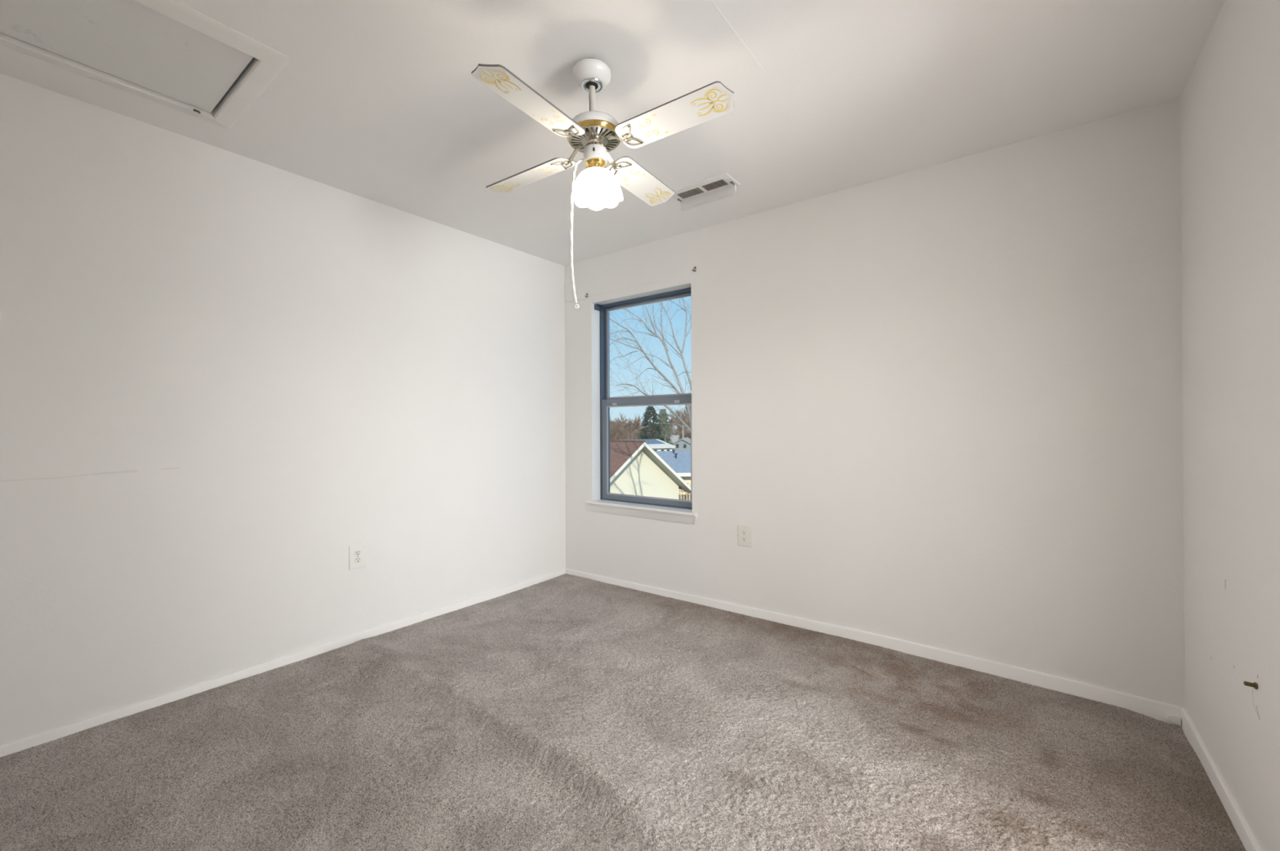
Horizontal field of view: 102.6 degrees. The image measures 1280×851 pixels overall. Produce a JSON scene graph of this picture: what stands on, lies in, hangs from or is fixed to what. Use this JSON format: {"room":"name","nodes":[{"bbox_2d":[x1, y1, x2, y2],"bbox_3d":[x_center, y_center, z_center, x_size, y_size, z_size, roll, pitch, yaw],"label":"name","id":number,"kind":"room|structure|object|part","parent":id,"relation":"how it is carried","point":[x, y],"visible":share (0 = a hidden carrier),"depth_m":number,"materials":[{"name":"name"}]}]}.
{"room":"empty bedroom","nodes":[
{"label":"empty bedroom","id":0,"kind":"room"},
{"bbox_2d":[0,73,565,746],"bbox_3d":[-1.734,-0.042,2.682,0.151,2.640,3.573,0,0,37],"label":"wall","id":1,"kind":"structure","parent":0,"point":[224,375],"depth_m":2.35,"materials":[{"name":"paint"}]},
{"bbox_2d":[0,568,565,757],"bbox_3d":[-1.619,1.184,2.689,0.012,0.106,3.423,0,0,37],"label":"baseboard","id":2,"kind":"structure","parent":1,"relation":"attached to","point":[52,735],"depth_m":2.39,"materials":[{"name":"white paint"}]},
{"bbox_2d":[349,543,365,569],"bbox_3d":[-1.541,0.715,2.798,0.009,0.127,0.088,0,0,37],"label":"wall outlet","id":3,"kind":"object","parent":1,"relation":"attached to","point":[357,553],"visible":1,"depth_m":2.79,"materials":[{"name":"white plastic"}]},
{"bbox_2d":[354,557,361,563],"bbox_3d":[-1.539,0.735,2.797,0.003,0.027,0.034,0,0,37],"label":"receptacle","id":4,"kind":"object","parent":3,"relation":"attached to","point":[357,560],"depth_m":2.80,"materials":[{"name":"white plastic"}]},
{"bbox_2d":[354,550,361,555],"bbox_3d":[-1.539,0.696,2.797,0.003,0.027,0.034,0,0,37],"label":"receptacle","id":5,"kind":"object","parent":3,"relation":"attached to","point":[357,553],"depth_m":2.80,"materials":[{"name":"white plastic"}]},
{"bbox_2d":[0,0,1225,266],"bbox_3d":[-0.280,-1.332,1.670,3.404,0.121,3.423,0,0,37],"label":"ceiling","id":6,"kind":"structure","parent":0,"point":[380,101],"depth_m":1.93,"materials":[{"name":"paint"}]},
{"bbox_2d":[0,0,292,128],"bbox_3d":[-1.777,-1.253,1.575,0.682,0.024,1.007,0,0,37],"label":"attic hatch","id":7,"kind":"object","parent":6,"relation":"attached to","point":[170,48],"visible":1,"depth_m":1.72,"materials":[{"name":"paint"}]},
{"bbox_3d":[-2.019,-1.255,1.759,0.074,0.018,1.007,0,0,37],"label":"casing","id":8,"kind":"part","parent":7,"relation":"part of","materials":[{"name":"paint"}]},
{"bbox_3d":[-1.535,-1.258,1.391,0.074,0.018,1.007,0,0,37],"label":"casing","id":9,"kind":"part","parent":7,"relation":"part of","materials":[{"name":"paint"}]},
{"bbox_3d":[-1.495,-1.257,1.946,0.682,0.018,0.074,0,0,37],"label":"casing","id":10,"kind":"part","parent":7,"relation":"part of","materials":[{"name":"paint"}]},
{"bbox_2d":[471,57,733,309],"bbox_3d":[-0.158,-0.841,1.806,0.777,0.862,0.777,0,0,-13],"label":"ceiling fan","id":11,"kind":"object","parent":6,"relation":"hanging from","point":[593,133],"visible":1,"depth_m":1.74,"materials":[{"name":"white wood"}]},
{"bbox_3d":[-0.324,-0.965,1.539,0.122,0.006,0.405,11,7,31],"label":"blade","id":12,"kind":"part","parent":11,"relation":"part of","materials":[{"name":"white wood"}]},
{"bbox_3d":[-0.426,-0.958,1.972,0.406,0.006,0.122,-3,12,32],"label":"blade","id":13,"kind":"part","parent":11,"relation":"part of","materials":[{"name":"white wood"}]},
{"bbox_3d":[-0.220,-0.684,1.801,0.054,0.509,0.013,0,0,-4],"label":"pull cord","id":14,"kind":"part","parent":11,"relation":"part of","materials":[{"name":"white fabric"}]},
{"bbox_3d":[-0.160,-1.003,1.806,0.179,0.011,0.179,0,0,37],"label":"slotted plate","id":15,"kind":"part","parent":11,"relation":"part of","materials":[{"name":"silver metal"}]},
{"bbox_3d":[-0.152,-0.838,1.805,0.059,0.066,0.059,0,0,37],"label":"light bulb","id":16,"kind":"part","parent":11,"relation":"part of","materials":[{"name":"white glass"}]},
{"bbox_3d":[-0.150,-0.843,1.805,0.184,0.102,0.184,0,0,37],"label":"lamp shade","id":17,"kind":"part","parent":11,"relation":"part of","materials":[{"name":"white glass"}]},
{"bbox_3d":[0.007,-0.978,2.074,0.122,0.006,0.405,-17,-8,31],"label":"blade","id":18,"kind":"part","parent":11,"relation":"part of","materials":[{"name":"white wood"}]},
{"bbox_3d":[0.109,-0.986,1.641,0.406,0.006,0.122,-3,-13,32],"label":"blade","id":19,"kind":"part","parent":11,"relation":"part of","materials":[{"name":"white wood"}]},
{"bbox_2d":[671,172,740,211],"bbox_3d":[0.338,-1.237,2.744,0.356,0.068,0.156,0,0,37],"label":"ceiling vent","id":20,"kind":"object","parent":6,"relation":"in","point":[722,182],"visible":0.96,"depth_m":2.73,"materials":[{"name":"white metal"}]},
{"bbox_3d":[0.275,-1.269,2.790,0.138,0.001,0.072,0,0,37],"label":"damper blade","id":21,"kind":"part","parent":20,"relation":"part of","materials":[{"name":"silver metal"}]},
{"bbox_2d":[0,573,1246,850],"bbox_3d":[-0.262,1.151,1.671,3.424,0.093,3.423,0,0,37],"label":"floor","id":22,"kind":"structure","parent":0,"point":[566,712],"depth_m":1.82,"materials":[{"name":"carpet"}]},
{"bbox_2d":[1165,714,1181,725],"bbox_3d":[2.083,1.147,2.002,0.039,0.032,0.016,0,0,37],"label":"paper scrap","id":23,"kind":"object","parent":22,"relation":"on","point":[1175,719],"visible":1,"depth_m":2.00,"materials":[{"name":"white paper"}]},
{"bbox_2d":[564,97,1184,707],"bbox_3d":[0.822,-0.052,3.109,3.704,2.640,0.201,0,0,37],"label":"wall","id":24,"kind":"structure","parent":0,"point":[940,406],"depth_m":2.48,"materials":[{"name":"paint"}]},
{"bbox_2d":[594,303,601,311],"bbox_3d":[-0.321,-0.905,3.928,0.030,0.040,0.057,0,0,37],"label":"bracket","id":25,"kind":"object","parent":24,"relation":"attached to","point":[597,307],"visible":1,"depth_m":3.92,"materials":[{"name":"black metal"}]},
{"bbox_2d":[584,499,697,524],"bbox_3d":[0.007,0.608,3.641,0.968,0.079,0.133,0,0,37],"label":"trim","id":26,"kind":"structure","parent":24,"relation":"attached to","point":[630,509],"depth_m":3.57,"materials":[{"name":"white paint"}]},
{"bbox_2d":[591,283,692,501],"bbox_3d":[0.014,-0.180,3.656,0.885,1.505,0.092,0,0,37],"label":"trim","id":27,"kind":"structure","parent":24,"relation":"attached to","point":[595,315],"depth_m":3.91,"materials":[{"name":"white paint"}]},
{"bbox_2d":[599,287,692,509],"bbox_3d":[0.069,-0.180,3.728,0.885,1.505,0.100,0,0,37],"label":"window","id":28,"kind":"structure","parent":24,"relation":"in","point":[606,402],"depth_m":3.86,"materials":[{"name":"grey metal"}]},
{"bbox_3d":[0.054,0.179,3.705,0.845,0.760,0.030,0,0,37],"label":"sash","id":29,"kind":"part","parent":28,"relation":"part of","materials":[{"name":"silver metal"}]},
{"bbox_3d":[0.074,-0.546,3.739,0.845,0.733,0.028,0,0,37],"label":"sash","id":30,"kind":"part","parent":28,"relation":"part of","materials":[{"name":"clear glass"}]},
{"bbox_2d":[737,524,751,547],"bbox_3d":[0.635,0.671,3.120,0.088,0.127,0.009,0,0,37],"label":"wall outlet","id":31,"kind":"object","parent":24,"relation":"attached to","point":[744,531],"visible":1,"depth_m":3.12,"materials":[{"name":"white plastic"}]},
{"bbox_2d":[741,537,746,542],"bbox_3d":[0.634,0.691,3.118,0.034,0.027,0.003,0,0,37],"label":"receptacle","id":32,"kind":"object","parent":31,"relation":"attached to","point":[743,539],"depth_m":3.12,"materials":[{"name":"white plastic"}]},
{"bbox_2d":[741,530,746,535],"bbox_3d":[0.634,0.652,3.118,0.034,0.027,0.003,0,0,37],"label":"receptacle","id":33,"kind":"object","parent":31,"relation":"attached to","point":[743,532],"depth_m":3.12,"materials":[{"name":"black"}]},
{"bbox_2d":[565,568,1185,727],"bbox_3d":[0.768,1.158,3.018,3.392,0.139,0.012,0,0,37],"label":"baseboard","id":34,"kind":"structure","parent":24,"relation":"attached to","point":[1157,710],"depth_m":2.47,"materials":[{"name":"white paint"}]},
{"bbox_2d":[1180,0,1279,850],"bbox_3d":[1.083,-0.061,0.541,0.121,2.640,3.573,0,0,37],"label":"wall","id":35,"kind":"structure","parent":0,"point":[1230,98],"depth_m":1.48,"materials":[{"name":"paint"}]},
{"bbox_2d":[1181,708,1262,850],"bbox_3d":[1.778,1.159,1.553,0.012,0.120,1.099,0,0,37],"label":"baseboard","id":36,"kind":"structure","parent":35,"relation":"attached to","point":[1249,842],"depth_m":1.60,"materials":[{"name":"white paint"}]},
{"bbox_2d":[1243,681,1257,689],"bbox_3d":[1.625,0.690,1.363,0.025,0.015,0.018,0,0,37],"label":"stub","id":37,"kind":"object","parent":35,"relation":"attached to","point":[1255,685],"visible":1,"depth_m":1.36,"materials":[{"name":"gold metal"}]},
{"label":"outside","id":38,"kind":"structure","parent":0,"visible":0},
{"bbox_3d":[-13.249,6.987,277.643,540.928,0.500,525.459,0,0,37],"label":"ground","id":39,"kind":"structure","parent":38,"visible":0},
{"bbox_2d":[609,417,624,439],"bbox_3d":[-4.863,2.380,94.897,4.135,7.993,4.185,0,0,37],"label":"bare tree","id":40,"kind":"object","parent":39,"relation":"on","point":[616,424],"visible":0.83,"depth_m":94.66,"materials":[{"name":"brown plant"}]},
{"bbox_2d":[613,411,634,439],"bbox_3d":[-3.398,1.725,103.900,4.817,9.325,5.871,0,0,37],"label":"bare tree","id":41,"kind":"object","parent":39,"relation":"on","point":[624,428],"visible":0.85,"depth_m":103.21,"materials":[{"name":"brown plant"}]},
{"bbox_2d":[626,413,644,439],"bbox_3d":[-1.769,1.732,129.907,6.849,9.485,7.432,0,0,37],"label":"bare tree","id":42,"kind":"object","parent":39,"relation":"on","point":[637,424],"visible":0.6,"depth_m":129.73,"materials":[{"name":"brown plant"}]},
{"bbox_2d":[634,406,665,440],"bbox_3d":[1.681,1.457,87.972,7.184,9.712,8.050,0,0,-43],"label":"evergreen tree","id":43,"kind":"object","parent":39,"relation":"on","point":[647,415],"visible":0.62,"depth_m":87.35,"materials":[{"name":"green plant"}]},
{"bbox_2d":[609,440,690,499],"bbox_3d":[-3.419,3.340,27.364,7.156,5.235,10.340,0,0,-45],"label":"house","id":44,"kind":"structure","parent":39,"relation":"on","point":[636,468],"depth_m":24.30,"materials":[{"name":"beige paint"}]},
{"bbox_2d":[608,297,691,434],"bbox_3d":[0.179,0.512,14.818,4.304,11.185,5.043,0,0,7],"label":"bare tree","id":45,"kind":"object","parent":39,"relation":"on","point":[687,407],"visible":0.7,"depth_m":14.98,"materials":[{"name":"brown plant"}]},
{"bbox_2d":[609,422,690,439],"bbox_3d":[5.182,2.072,207.493,84.830,8.910,77.623,0,0,37],"label":"woods","id":46,"kind":"object","parent":39,"relation":"on","point":[686,434],"visible":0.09,"depth_m":190.77,"materials":[{"name":"brown plant"}]},
{"bbox_2d":[631,439,675,451],"bbox_3d":[-1.930,3.815,57.739,9.460,4.450,7.180,0,0,-30],"label":"house","id":47,"kind":"structure","parent":39,"relation":"on","point":[656,445],"depth_m":56.97,"materials":[{"name":"white"}]},
{"bbox_3d":[-1.256,1.829,56.713,8.150,0.490,2.230,0,0,-30],"label":"roof panel","id":48,"kind":"part","parent":47,"relation":"part of","materials":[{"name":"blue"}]},
{"bbox_2d":[653,408,675,450],"bbox_3d":[4.246,1.606,92.865,5.087,9.421,5.127,0,0,-44],"label":"evergreen tree","id":49,"kind":"object","parent":39,"relation":"on","point":[667,436],"visible":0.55,"depth_m":92.31,"materials":[{"name":"green plant"}]},
{"bbox_2d":[662,435,678,444],"bbox_3d":[7.012,4.218,118.119,6.189,3.920,6.894,0,0,37],"label":"house","id":50,"kind":"structure","parent":39,"relation":"on","point":[675,437],"depth_m":116.63,"materials":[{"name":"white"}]},
{"bbox_2d":[654,449,690,500],"bbox_3d":[8.139,3.753,34.902,16.660,4.351,8.280,0,0,-8],"label":"house","id":51,"kind":"structure","parent":39,"relation":"on","point":[679,461],"depth_m":31.89,"materials":[{"name":"beige"}]},
{"bbox_2d":[665,416,688,435],"bbox_3d":[9.973,1.707,138.152,7.160,9.469,8.380,0,0,37],"label":"bare tree","id":52,"kind":"object","parent":39,"relation":"on","point":[680,427],"visible":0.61,"depth_m":137.04,"materials":[{"name":"brown plant"}]},
{"bbox_2d":[668,408,690,438],"bbox_3d":[14.092,0.174,155.722,10.272,12.611,11.521,0,0,37],"label":"bare tree","id":53,"kind":"object","parent":39,"relation":"on","point":[679,413],"visible":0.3,"depth_m":154.39,"materials":[{"name":"brown plant"}]},
{"bbox_2d":[671,437,690,451],"bbox_3d":[9.229,4.329,105.896,10.815,3.607,13.819,0,0,37],"label":"house","id":54,"kind":"structure","parent":39,"relation":"on","point":[683,444],"depth_m":99.98,"materials":[{"name":"grey"}]},
{"bbox_2d":[678,494,690,500],"bbox_3d":[3.133,4.915,28.986,1.870,2.036,0.092,0,0,0],"label":"fence","id":55,"kind":"object","parent":39,"relation":"on","point":[679,495],"visible":0.11,"depth_m":28.98,"materials":[{"name":"grey wood"}]},
{"bbox_2d":[679,483,690,500],"bbox_3d":[2.686,4.709,28.474,1.477,3.273,1.090,0,0,21],"label":"dry shrub","id":56,"kind":"object","parent":39,"relation":"on","point":[688,493],"visible":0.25,"depth_m":28.46,"materials":[{"name":"brown plant"}]}
]}

